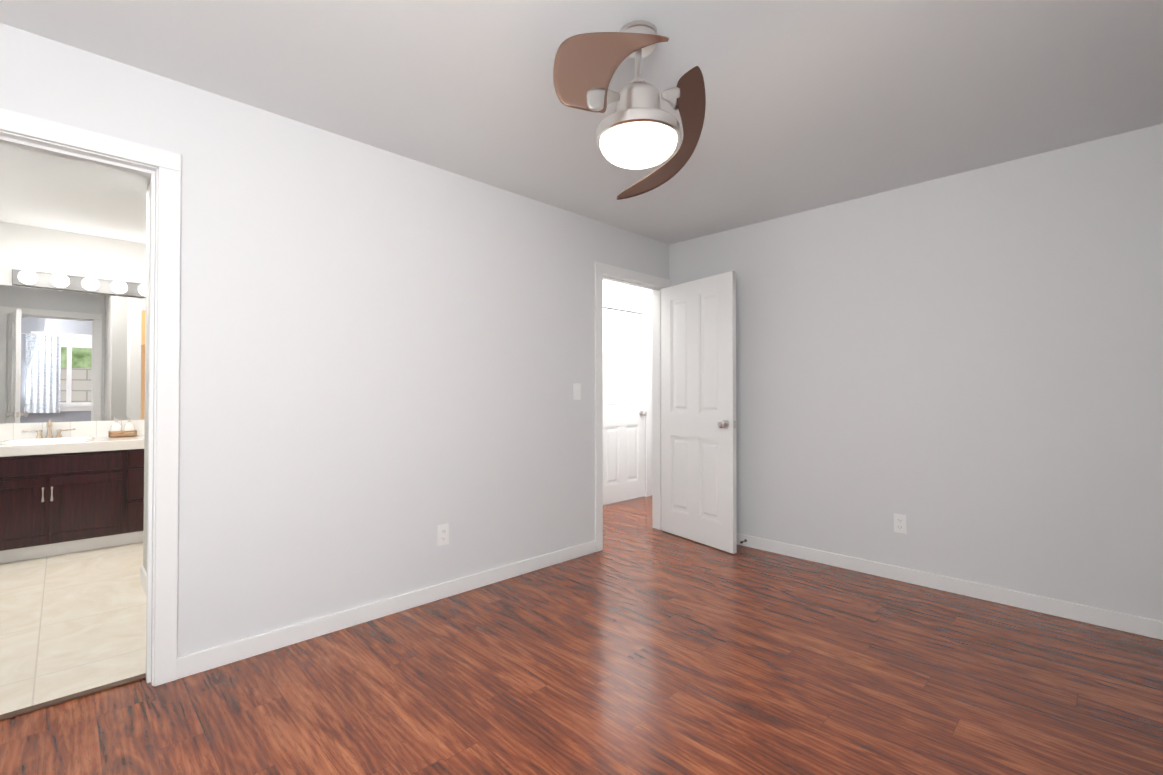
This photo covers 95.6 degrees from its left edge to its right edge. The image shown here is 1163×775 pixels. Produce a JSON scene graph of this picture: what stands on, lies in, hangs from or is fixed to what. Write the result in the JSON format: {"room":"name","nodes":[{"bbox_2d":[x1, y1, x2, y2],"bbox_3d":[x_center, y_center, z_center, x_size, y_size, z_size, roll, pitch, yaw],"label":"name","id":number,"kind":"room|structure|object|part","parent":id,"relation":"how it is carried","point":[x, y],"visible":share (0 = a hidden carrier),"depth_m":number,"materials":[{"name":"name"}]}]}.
{"room":"empty bedroom","nodes":[
{"label":"empty bedroom","id":0,"kind":"room"},
{"bbox_2d":[0,221,145,298],"bbox_3d":[-3.866,-0.011,4.378,2.410,2.420,0.120,1,-1,-45],"label":"wall","id":1,"kind":"structure","parent":0,"point":[36,249],"depth_m":4.14,"materials":[{"name":"white paint"}]},
{"bbox_2d":[0,285,145,423],"bbox_3d":[-3.809,-0.240,4.345,1.900,1.022,0.006,1,-1,-45],"label":"vanity mirror","id":2,"kind":"object","parent":1,"relation":"attached to","point":[66,356],"visible":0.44,"depth_m":4.14,"materials":[{"name":"clear glass"}]},
{"bbox_2d":[12,269,145,297],"bbox_3d":[-3.708,-0.815,4.351,1.355,0.113,0.149,1,-1,-45],"label":"sconce","id":3,"kind":"object","parent":1,"relation":"attached to","point":[28,278],"visible":0.56,"depth_m":4.12,"materials":[{"name":"grey glass"}]},
{"bbox_2d":[0,542,146,714],"bbox_3d":[-2.769,1.212,3.249,2.170,0.050,3.010,1,-1,-45],"label":"floor","id":4,"kind":"structure","parent":0,"point":[72,623],"depth_m":2.64,"materials":[{"name":"beige tile"}]},
{"bbox_2d":[0,448,143,563],"bbox_3d":[-3.619,0.833,4.118,2.164,0.727,0.578,1,-1,-45],"label":"bathroom vanity","id":5,"kind":"object","parent":4,"relation":"on","point":[80,488],"depth_m":3.75,"materials":[{"name":"brown wood"}]},
{"bbox_3d":[-3.699,0.739,3.651,0.060,0.104,0.023,1,-1,-45],"label":"handle","id":6,"kind":"part","parent":5,"relation":"part of","materials":[{"name":"silver metal"}]},
{"bbox_2d":[0,436,143,455],"bbox_3d":[-3.624,0.433,4.127,2.164,0.072,0.565,1,-1,-45],"label":"countertop","id":7,"kind":"structure","parent":5,"relation":"on","point":[101,441],"depth_m":3.77,"materials":[{"name":"white stone"}]},
{"bbox_2d":[0,436,95,443],"bbox_3d":[-3.878,0.445,3.836,0.490,0.136,0.370,1,-1,-45],"label":"sink","id":8,"kind":"object","parent":7,"relation":"in","point":[27,439],"depth_m":3.87,"materials":[{"name":"white ceramic"}]},
{"bbox_2d":[22,420,75,438],"bbox_3d":[-4.029,0.320,3.991,0.290,0.148,0.119,1,-1,-45],"label":"faucet","id":9,"kind":"object","parent":7,"relation":"on","point":[49,425],"visible":0.88,"depth_m":4.00,"materials":[{"name":"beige metal"}]},
{"bbox_2d":[108,418,136,436],"bbox_3d":[-3.722,0.323,4.278,0.170,0.150,0.090,1,-1,-45],"label":"soap caddy","id":10,"kind":"object","parent":7,"relation":"on","point":[128,431],"visible":1,"depth_m":4.25,"materials":[{"name":"white ceramic"}]},
{"bbox_3d":[-3.722,0.374,4.277,0.170,0.048,0.090,1,-1,-45],"label":"frame","id":11,"kind":"part","parent":10,"relation":"part of","materials":[{"name":"brown wood"}]},
{"bbox_2d":[143,181,149,572],"bbox_3d":[-2.150,-0.028,2.783,0.120,2.420,1.400,1,-1,-45],"label":"wall","id":12,"kind":"structure","parent":0,"point":[146,376],"depth_m":3.17,"materials":[{"name":"grey paint"}]},
{"bbox_2d":[140,565,146,595],"bbox_3d":[-2.205,1.131,2.731,0.013,0.100,1.380,1,-1,-45],"label":"baseboard","id":13,"kind":"structure","parent":12,"relation":"attached to","point":[143,577],"depth_m":3.09,"materials":[{"name":"white wood"}]},
{"bbox_2d":[0,23,668,656],"bbox_3d":[-0.192,-0.019,3.644,6.920,2.420,0.120,1,-1,-45],"label":"wall","id":14,"kind":"structure","parent":0,"point":[386,359],"depth_m":2.60,"materials":[{"name":"white paint"}]},
{"bbox_2d":[0,108,180,686],"bbox_3d":[-1.979,0.111,1.873,0.864,2.122,0.136,1,-1,-45],"label":"door frame","id":15,"kind":"structure","parent":14,"relation":"attached to","point":[168,163],"depth_m":2.10,"materials":[{"name":"white wood"}]},
{"bbox_2d":[177,540,595,678],"bbox_3d":[-0.765,1.141,2.974,2.430,0.085,0.013,1,-1,-45],"label":"baseboard","id":16,"kind":"structure","parent":14,"relation":"attached to","point":[210,658],"depth_m":2.62,"materials":[{"name":"white wood"}]},
{"bbox_2d":[438,524,448,545],"bbox_3d":[-0.777,0.830,2.968,0.070,0.115,0.009,1,-1,-45],"label":"electrical outlet","id":17,"kind":"object","parent":14,"relation":"attached to","point":[443,534],"visible":1,"depth_m":2.96,"materials":[{"name":"white plastic"}]},
{"bbox_2d":[573,383,580,399],"bbox_3d":[-0.028,0.028,3.709,0.070,0.115,0.016,1,-1,-45],"label":"switch plate","id":18,"kind":"object","parent":14,"relation":"attached to","point":[576,391],"visible":1,"depth_m":3.71,"materials":[{"name":"white plastic"}]},
{"bbox_2d":[595,262,670,551],"bbox_3d":[0.383,0.141,4.206,0.924,2.112,0.152,1,-1,-45],"label":"door frame","id":19,"kind":"structure","parent":14,"relation":"attached to","point":[601,269],"depth_m":4.16,"materials":[{"name":"white wood"}]},
{"bbox_2d":[661,271,736,553],"bbox_3d":[0.890,0.178,4.098,0.167,2.020,0.767,0,-1,-33],"label":"bedroom door","id":20,"kind":"structure","parent":19,"relation":"attached to","point":[698,364],"depth_m":4.04,"materials":[{"name":"white wood"}]},
{"bbox_3d":[1.070,0.265,3.815,0.167,0.064,0.099,0,-1,-33],"label":"knob","id":21,"kind":"part","parent":20,"relation":"part of","materials":[{"name":"silver metal"}]},
{"bbox_2d":[0,495,1162,774],"bbox_3d":[0.623,1.208,2.888,6.800,0.050,4.120,1,-1,-45],"label":"floor","id":22,"kind":"structure","parent":0,"point":[662,653],"depth_m":2.04,"materials":[{"name":"laminate"}]},
{"bbox_2d":[0,673,145,720],"bbox_3d":[-2.016,1.168,1.899,0.710,0.008,0.040,1,-1,-45],"label":"trim","id":23,"kind":"structure","parent":22,"relation":"on","point":[19,712],"depth_m":1.98,"materials":[{"name":"brown"}]},
{"bbox_2d":[0,0,1162,244],"bbox_3d":[-0.891,-1.267,2.885,4.840,0.060,6.440,1,-1,-45],"label":"ceiling","id":24,"kind":"structure","parent":0,"point":[812,104],"depth_m":2.17,"materials":[{"name":"white paint"}]},
{"bbox_2d":[553,20,705,199],"bbox_3d":[0.151,-0.898,1.759,0.594,0.704,0.367,1,-1,-45],"label":"fan","id":25,"kind":"object","parent":24,"relation":"hanging from","point":[639,128],"visible":1,"depth_m":1.75,"materials":[{"name":"brown wood"}]},
{"bbox_3d":[0.080,-0.913,1.684,0.220,0.160,0.086,1,-1,-45],"label":"arm","id":26,"kind":"part","parent":25,"relation":"part of"},
{"bbox_3d":[0.087,-1.004,1.690,0.404,0.360,0.185,1,-1,-45],"label":"blade","id":27,"kind":"part","parent":25,"relation":"part of","materials":[{"name":"brown wood"}]},
{"bbox_3d":[0.200,-0.828,1.855,0.272,0.074,0.272,1,-1,-45],"label":"lamp shade","id":28,"kind":"part","parent":25,"relation":"part of","materials":[{"name":"white glass"}]},
{"bbox_3d":[0.272,-0.854,1.713,0.486,0.616,0.133,1,-1,-45],"label":"blade","id":29,"kind":"part","parent":25,"relation":"part of","materials":[{"name":"brown wood"}]},
{"bbox_3d":[0.311,-1.009,1.832,0.071,0.080,0.028,1,-1,-45],"label":"arm","id":30,"kind":"part","parent":25,"relation":"part of"},
{"bbox_2d":[603,279,651,496],"bbox_3d":[-0.037,-0.001,5.226,4.480,2.420,0.120,1,-1,-45],"label":"wall","id":31,"kind":"structure","parent":0,"point":[623,293],"depth_m":5.78,"materials":[{"name":"white paint"}]},
{"bbox_2d":[603,308,646,504],"bbox_3d":[0.425,0.195,5.626,0.762,2.020,0.167,1,-1,-45],"label":"door","id":32,"kind":"structure","parent":31,"relation":"in","point":[624,413],"depth_m":5.62,"materials":[{"name":"white wood"}]},
{"bbox_3d":[0.661,0.287,5.857,0.099,0.064,0.167,1,-1,-45],"label":"knob","id":33,"kind":"part","parent":32,"relation":"part of","materials":[{"name":"silver metal"}]},
{"bbox_2d":[603,299,650,496],"bbox_3d":[0.446,0.157,5.604,0.914,2.112,0.016,1,-1,-45],"label":"trim","id":34,"kind":"structure","parent":31,"relation":"attached to","point":[625,306],"depth_m":5.88,"materials":[{"name":"white wood"}]},
{"bbox_2d":[669,124,1162,620],"bbox_3d":[1.921,-0.022,3.378,0.120,2.420,3.220,1,-1,-45],"label":"wall","id":35,"kind":"structure","parent":0,"point":[963,371],"depth_m":2.99,"materials":[{"name":"white paint"}]},
{"bbox_2d":[894,513,906,533],"bbox_3d":[1.958,0.836,3.239,0.009,0.115,0.070,1,-1,-45],"label":"electrical outlet","id":36,"kind":"object","parent":35,"relation":"attached to","point":[900,523],"visible":1,"depth_m":3.23,"materials":[{"name":"white plastic"}]},
{"bbox_2d":[737,533,1162,639],"bbox_3d":[1.831,1.146,3.362,0.013,0.085,3.100,1,-1,-45],"label":"baseboard","id":37,"kind":"structure","parent":35,"relation":"attached to","point":[1143,626],"depth_m":2.96,"materials":[{"name":"white wood"}]}
]}

